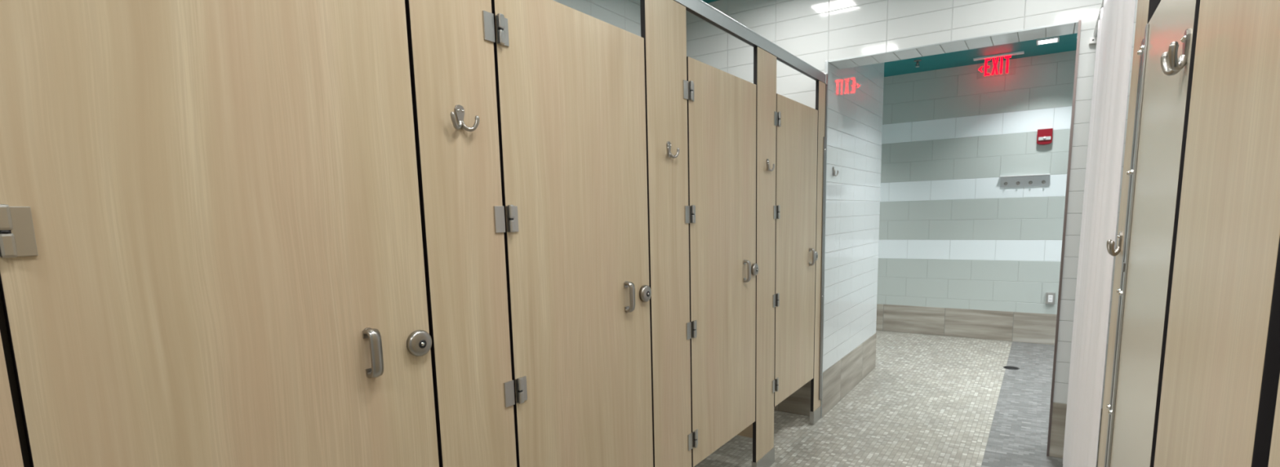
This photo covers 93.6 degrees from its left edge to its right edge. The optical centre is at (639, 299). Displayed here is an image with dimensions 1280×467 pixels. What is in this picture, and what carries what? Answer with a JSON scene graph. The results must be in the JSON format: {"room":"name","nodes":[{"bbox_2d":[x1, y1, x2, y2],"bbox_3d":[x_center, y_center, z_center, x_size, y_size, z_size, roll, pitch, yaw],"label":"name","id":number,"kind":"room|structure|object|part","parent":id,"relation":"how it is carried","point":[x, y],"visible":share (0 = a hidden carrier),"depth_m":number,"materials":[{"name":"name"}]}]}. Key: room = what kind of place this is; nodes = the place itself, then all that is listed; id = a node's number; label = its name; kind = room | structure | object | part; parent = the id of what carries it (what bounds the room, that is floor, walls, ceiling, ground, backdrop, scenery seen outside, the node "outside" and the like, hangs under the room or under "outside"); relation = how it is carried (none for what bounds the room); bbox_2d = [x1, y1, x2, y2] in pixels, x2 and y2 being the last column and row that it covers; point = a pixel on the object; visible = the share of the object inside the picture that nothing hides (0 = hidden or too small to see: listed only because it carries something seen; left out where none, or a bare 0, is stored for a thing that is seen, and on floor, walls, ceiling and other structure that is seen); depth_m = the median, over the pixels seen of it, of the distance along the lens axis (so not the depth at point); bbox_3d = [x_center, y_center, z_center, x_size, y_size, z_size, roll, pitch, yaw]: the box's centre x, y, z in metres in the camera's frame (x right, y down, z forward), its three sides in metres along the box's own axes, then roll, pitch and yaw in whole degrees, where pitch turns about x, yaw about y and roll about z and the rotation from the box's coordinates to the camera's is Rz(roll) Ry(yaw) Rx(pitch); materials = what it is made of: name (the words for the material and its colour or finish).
{"room":"changing room","nodes":[
{"label":"changing room","id":0,"kind":"room"},
{"bbox_2d":[552,0,640,36],"bbox_3d":[-1.449,-0.236,1.775,0.100,2.711,6.165,4,10,34],"label":"wall","id":1,"kind":"structure","parent":0,"point":[625,15],"depth_m":3.49,"materials":[{"name":"white tile"}]},
{"bbox_2d":[737,423,752,437],"bbox_3d":[0.202,-0.169,3.278,0.989,1.750,0.019,4,10,34],"label":"divider","id":2,"kind":"object","parent":1,"relation":"attached to","point":[747,432],"visible":0.02,"depth_m":3.15,"materials":[{"name":"brown wood"}]},
{"bbox_2d":[832,62,884,364],"bbox_3d":[0.311,-0.774,5.301,3.162,2.712,1.254,4,10,34],"label":"wall","id":3,"kind":"structure","parent":0,"point":[860,88],"depth_m":4.36,"materials":[{"name":"white tile"}]},
{"bbox_2d":[832,166,838,176],"bbox_3d":[1.234,-0.811,3.804,0.027,0.060,0.082,4,10,34],"label":"coat hook","id":4,"kind":"object","parent":3,"relation":"attached to","point":[833,170],"visible":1,"depth_m":3.80,"materials":[{"name":"grey metal"}]},
{"bbox_2d":[822,333,876,417],"bbox_3d":[1.593,0.526,4.500,0.004,0.299,1.487,4,10,34],"label":"baseboard","id":5,"kind":"structure","parent":3,"relation":"attached to","point":[843,375],"depth_m":4.37,"materials":[{"name":"beige tile"}]},
{"bbox_2d":[701,0,1077,76],"bbox_3d":[0.143,-1.770,2.379,6.000,0.080,9.523,4,10,34],"label":"ceiling","id":6,"kind":"structure","parent":0,"point":[1068,42],"depth_m":5.50,"materials":[{"name":"teal paint"}]},
{"bbox_2d":[913,59,921,67],"bbox_3d":[2.612,-2.218,5.653,0.068,0.061,0.068,4,10,34],"label":"sprinkler head","id":7,"kind":"object","parent":6,"relation":"attached to","point":[916,60],"visible":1,"depth_m":5.64},
{"bbox_2d":[973,50,1024,79],"bbox_3d":[3.300,-2.155,5.538,0.400,0.188,0.056,4,10,34],"label":"exit sign","id":8,"kind":"object","parent":6,"relation":"hanging from","point":[1002,64],"visible":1,"depth_m":5.54,"materials":[{"name":"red plastic"}]},
{"bbox_3d":[3.291,-2.147,5.545,0.310,0.172,0.008,4,10,34],"label":"sign panel","id":9,"kind":"part","parent":8,"relation":"part of","materials":[{"name":"red"}]},
{"bbox_2d":[1036,36,1059,45],"bbox_3d":[3.438,-2.180,5.063,0.158,0.012,0.158,4,10,34],"label":"recessed light","id":10,"kind":"object","parent":6,"relation":"in","point":[1055,39],"visible":1,"depth_m":5.04,"materials":[{"name":"white plastic"}]},
{"bbox_2d":[1038,38,1057,44],"bbox_3d":[3.438,-2.181,5.063,0.130,0.007,0.130,4,10,34],"label":"diffuser","id":11,"kind":"object","parent":10,"relation":"attached to","point":[1045,41],"depth_m":5.06,"materials":[{"name":"white plastic"}]},
{"bbox_2d":[693,330,1097,466],"bbox_3d":[0.210,0.994,2.768,6.000,0.080,9.523,4,10,34],"label":"floor","id":12,"kind":"structure","parent":0,"point":[926,400],"depth_m":3.90,"materials":[{"name":"tile"}]},
{"bbox_2d":[0,292,31,466],"bbox_3d":[-0.920,0.215,0.721,0.028,2.086,0.287,4,10,34],"label":"pilaster","id":13,"kind":"object","parent":12,"relation":"on","point":[14,452],"visible":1,"depth_m":0.81,"materials":[{"name":"beige laminate"}]},
{"bbox_3d":[-0.920,0.209,0.720,0.019,2.074,0.247,4,10,34],"label":"panel","id":14,"kind":"part","parent":13,"relation":"part of","materials":[{"name":"beige laminate"}]},
{"bbox_2d":[0,0,439,466],"bbox_3d":[-0.653,0.090,1.081,0.050,1.609,0.654,4,10,34],"label":"door","id":15,"kind":"structure","parent":13,"relation":"attached to","point":[211,253],"depth_m":0.99,"materials":[{"name":"beige laminate"}]},
{"bbox_3d":[-0.545,0.110,1.229,0.032,0.103,0.022,4,10,34],"label":"handle","id":16,"kind":"part","parent":15,"relation":"part of","materials":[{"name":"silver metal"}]},
{"bbox_2d":[404,0,516,466],"bbox_3d":[-0.412,0.097,1.471,0.028,2.086,0.274,4,10,34],"label":"pilaster","id":17,"kind":"object","parent":12,"relation":"on","point":[451,42],"visible":0.98,"depth_m":1.42,"materials":[{"name":"beige laminate"}]},
{"bbox_2d":[449,104,479,131],"bbox_3d":[-0.409,-0.419,1.385,0.027,0.060,0.082,4,10,34],"label":"coat hook","id":18,"kind":"object","parent":17,"relation":"attached to","point":[459,110],"visible":1,"depth_m":1.39,"materials":[{"name":"grey metal"}]},
{"bbox_3d":[-0.416,-0.426,1.389,0.004,0.048,0.027,4,10,34],"label":"plate","id":19,"kind":"part","parent":18,"relation":"part of","materials":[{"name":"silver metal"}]},
{"bbox_2d":[491,0,653,466],"bbox_3d":[-0.146,-0.028,1.829,0.050,1.609,0.662,4,10,34],"label":"door","id":20,"kind":"structure","parent":17,"relation":"attached to","point":[570,82],"depth_m":1.76,"materials":[{"name":"beige laminate"}]},
{"bbox_3d":[-0.034,-0.008,1.984,0.032,0.103,0.022,4,10,34],"label":"handle","id":21,"kind":"part","parent":20,"relation":"part of","materials":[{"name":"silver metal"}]},
{"bbox_2d":[640,0,692,466],"bbox_3d":[0.109,-0.024,2.241,0.028,2.086,0.318,4,10,34],"label":"pilaster","id":22,"kind":"object","parent":12,"relation":"on","point":[663,22],"visible":0.97,"depth_m":2.19,"materials":[{"name":"beige laminate"}]},
{"bbox_2d":[666,141,679,158],"bbox_3d":[0.112,-0.538,2.154,0.027,0.060,0.082,4,10,34],"label":"coat hook","id":23,"kind":"object","parent":22,"relation":"attached to","point":[669,154],"visible":1,"depth_m":2.16,"materials":[{"name":"grey metal"}]},
{"bbox_3d":[0.104,-0.544,2.158,0.004,0.048,0.027,4,10,34],"label":"plate","id":24,"kind":"part","parent":23,"relation":"part of","materials":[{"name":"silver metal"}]},
{"bbox_2d":[686,56,758,466],"bbox_3d":[0.382,-0.150,2.609,0.050,1.609,0.642,4,10,34],"label":"door","id":25,"kind":"structure","parent":22,"relation":"attached to","point":[723,268],"depth_m":2.57,"materials":[{"name":"beige laminate"}]},
{"bbox_3d":[0.493,-0.131,2.763,0.032,0.103,0.022,4,10,34],"label":"handle","id":26,"kind":"part","parent":25,"relation":"part of","materials":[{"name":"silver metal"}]},
{"bbox_2d":[751,46,777,466],"bbox_3d":[0.621,-0.142,2.998,0.028,2.086,0.280,4,10,34],"label":"pilaster","id":27,"kind":"object","parent":12,"relation":"on","point":[764,63],"visible":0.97,"depth_m":2.98,"materials":[{"name":"beige laminate"}]},
{"bbox_2d":[766,159,774,171],"bbox_3d":[0.630,-0.654,2.920,0.027,0.060,0.082,4,10,34],"label":"coat hook","id":28,"kind":"object","parent":27,"relation":"attached to","point":[767,160],"visible":1,"depth_m":2.92,"materials":[{"name":"grey metal"}]},
{"bbox_2d":[773,93,817,406],"bbox_3d":[0.885,-0.267,3.352,0.050,1.609,0.648,4,10,34],"label":"door","id":29,"kind":"structure","parent":27,"relation":"attached to","point":[797,127],"depth_m":3.32,"materials":[{"name":"beige laminate"}]},
{"bbox_3d":[1.010,-0.250,3.527,0.032,0.103,0.022,4,10,34],"label":"handle","id":30,"kind":"part","parent":29,"relation":"part of","materials":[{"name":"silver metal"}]},
{"bbox_2d":[809,80,826,425],"bbox_3d":[1.102,-0.253,3.702,0.034,2.086,0.150,4,10,34],"label":"pilaster","id":31,"kind":"object","parent":12,"relation":"on","point":[820,87],"visible":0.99,"depth_m":3.69,"materials":[{"name":"beige laminate"}]},
{"bbox_2d":[673,0,827,84],"bbox_3d":[-0.485,-0.952,1.249,0.028,0.062,5.758,4,10,34],"label":"rail","id":32,"kind":"object","parent":31,"relation":"on","point":[699,8],"visible":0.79,"depth_m":2.65,"materials":[{"name":"grey metal"}]},
{"bbox_2d":[1003,365,1019,369],"bbox_3d":[3.094,0.568,5.003,0.116,0.003,0.116,4,10,34],"label":"floor drain","id":33,"kind":"object","parent":12,"relation":"on","point":[1011,367],"visible":1,"depth_m":5.00,"materials":[{"name":"grey metal"}]},
{"bbox_2d":[1097,0,1160,466],"bbox_3d":[1.164,0.061,1.456,0.027,2.085,0.246,4,10,34],"label":"privacy screen","id":34,"kind":"object","parent":12,"relation":"on","point":[1146,9],"visible":0.33,"depth_m":1.45,"materials":[{"name":"beige laminate"}]},
{"bbox_2d":[1106,231,1122,256],"bbox_3d":[1.153,-0.136,1.457,0.027,0.060,0.082,4,10,34],"label":"coat hook","id":35,"kind":"object","parent":34,"relation":"attached to","point":[1110,244],"visible":1,"depth_m":1.44,"materials":[{"name":"grey metal"}]},
{"bbox_3d":[1.160,-0.141,1.451,0.004,0.048,0.027,4,10,34],"label":"plate","id":36,"kind":"part","parent":35,"relation":"part of","materials":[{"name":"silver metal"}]},
{"bbox_2d":[1109,0,1199,466],"bbox_3d":[0.943,0.301,1.150,0.027,1.706,0.546,4,10,34],"label":"partition panel","id":37,"kind":"object","parent":12,"relation":"on","point":[1166,101],"visible":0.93,"depth_m":1.03,"materials":[{"name":"beige laminate"}]},
{"bbox_2d":[1104,23,1149,466],"bbox_3d":[1.084,0.223,1.382,0.011,1.610,0.070,4,10,34],"label":"channel","id":38,"kind":"object","parent":37,"relation":"attached to","point":[1142,52],"visible":1,"depth_m":1.32,"materials":[{"name":"grey metal"}]},
{"bbox_2d":[1160,28,1191,75],"bbox_3d":[0.773,-0.357,0.865,0.027,0.060,0.082,4,10,34],"label":"coat hook","id":39,"kind":"object","parent":37,"relation":"attached to","point":[1171,65],"visible":1,"depth_m":0.85,"materials":[{"name":"grey metal"}]},
{"bbox_3d":[0.781,-0.362,0.859,0.004,0.048,0.027,4,10,34],"label":"plate","id":40,"kind":"part","parent":39,"relation":"part of","materials":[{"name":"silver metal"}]},
{"bbox_2d":[1153,0,1279,466],"bbox_3d":[0.646,0.181,0.692,0.027,2.085,0.453,4,10,34],"label":"door","id":41,"kind":"structure","parent":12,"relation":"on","point":[1221,369],"depth_m":0.61,"materials":[{"name":"beige laminate"}]},
{"bbox_2d":[1267,375,1279,466],"bbox_3d":[0.210,0.282,0.048,0.027,2.085,1.046,4,10,34],"label":"privacy screen","id":42,"kind":"object","parent":12,"relation":"on","point":[1274,454],"visible":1,"depth_m":0.46,"materials":[{"name":"beige laminate"}]},
{"bbox_2d":[685,0,1137,437],"bbox_3d":[1.929,-0.538,3.337,3.950,2.712,0.232,4,10,34],"label":"wall","id":43,"kind":"structure","parent":0,"point":[815,32],"depth_m":3.34,"materials":[{"name":"white tile"}]},
{"bbox_2d":[773,379,811,416],"bbox_3d":[0.746,0.593,4.170,0.994,0.299,0.006,4,10,34],"label":"baseboard","id":44,"kind":"structure","parent":43,"relation":"attached to","point":[798,402],"depth_m":3.97,"materials":[{"name":"brown tile"}]},
{"bbox_2d":[820,61,828,417],"bbox_3d":[1.147,-0.329,3.755,0.018,2.221,0.012,4,10,34],"label":"trim","id":45,"kind":"structure","parent":43,"relation":"attached to","point":[826,62],"depth_m":3.70,"materials":[{"name":"grey metal"}]},
{"bbox_2d":[822,62,839,372],"bbox_3d":[1.215,-0.341,3.851,0.006,2.214,0.232,4,10,34],"label":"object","id":46,"kind":"structure","parent":43,"relation":"attached to","point":[833,73],"depth_m":3.83,"materials":[{"name":"white tile"}]},
{"bbox_2d":[828,21,1078,62],"bbox_3d":[1.632,-1.389,3.261,1.212,0.007,0.004,4,10,34],"label":"trim","id":47,"kind":"structure","parent":43,"relation":"attached to","point":[1073,22],"depth_m":3.20,"materials":[{"name":"grey metal"}]},
{"bbox_2d":[1046,19,1081,456],"bbox_3d":[2.171,-0.260,3.083,0.011,2.221,0.028,4,10,34],"label":"trim","id":48,"kind":"structure","parent":43,"relation":"attached to","point":[1079,21],"depth_m":3.06,"materials":[{"name":"grey metal"}]},
{"bbox_2d":[1048,402,1102,464],"bbox_3d":[2.715,0.729,2.859,1.267,0.299,0.006,4,10,34],"label":"baseboard","id":49,"kind":"structure","parent":43,"relation":"attached to","point":[1059,410],"depth_m":3.18,"materials":[{"name":"beige tile"}]},
{"bbox_2d":[1088,0,1103,44],"bbox_3d":[1.676,-1.143,2.139,0.034,0.055,1.860,4,10,34],"label":"curtain rod","id":50,"kind":"object","parent":43,"relation":"attached to","point":[1092,40],"visible":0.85,"depth_m":2.83,"materials":[{"name":"silver metal"}]},
{"bbox_3d":[1.679,-1.159,2.130,0.020,0.020,1.853,4,10,34],"label":"rod","id":51,"kind":"part","parent":50,"relation":"part of","materials":[{"name":"white plastic"}]},
{"bbox_2d":[1062,0,1135,466],"bbox_3d":[1.623,-0.118,2.167,0.024,2.030,1.452,4,10,34],"label":"shower curtain","id":52,"kind":"object","parent":50,"relation":"hanging from","point":[1116,22],"visible":1,"depth_m":1.90,"materials":[{"name":"white plastic"}]},
{"bbox_2d":[876,50,1075,314],"bbox_3d":[2.795,-0.995,6.443,6.000,2.711,0.100,4,10,34],"label":"wall","id":53,"kind":"structure","parent":0,"point":[950,236],"depth_m":6.00,"materials":[{"name":"white tile"}]},
{"bbox_2d":[875,303,1056,345],"bbox_3d":[2.794,0.207,6.566,5.800,0.299,0.007,4,10,34],"label":"baseboard","id":54,"kind":"structure","parent":53,"relation":"attached to","point":[1006,326],"depth_m":6.17,"materials":[{"name":"beige tile"}]},
{"bbox_2d":[1000,173,1050,187],"bbox_3d":[3.671,-1.135,5.739,0.406,0.106,0.045,4,10,34],"label":"hook rack","id":55,"kind":"object","parent":53,"relation":"attached to","point":[1042,180],"visible":1,"depth_m":5.75,"materials":[{"name":"silver metal"}]},
{"bbox_2d":[1036,128,1053,145],"bbox_3d":[3.772,-1.516,5.597,0.118,0.143,0.067,4,10,34],"label":"fire alarm strobe","id":56,"kind":"object","parent":53,"relation":"attached to","point":[1044,137],"visible":1,"depth_m":5.59,"materials":[{"name":"red plastic"}]},
{"bbox_2d":[1045,292,1055,304],"bbox_3d":[3.928,-0.012,5.748,0.072,0.110,0.034,4,10,34],"label":"wall outlet","id":57,"kind":"object","parent":53,"relation":"attached to","point":[1050,296],"visible":1,"depth_m":5.74,"materials":[{"name":"silver metal"}]}
]}

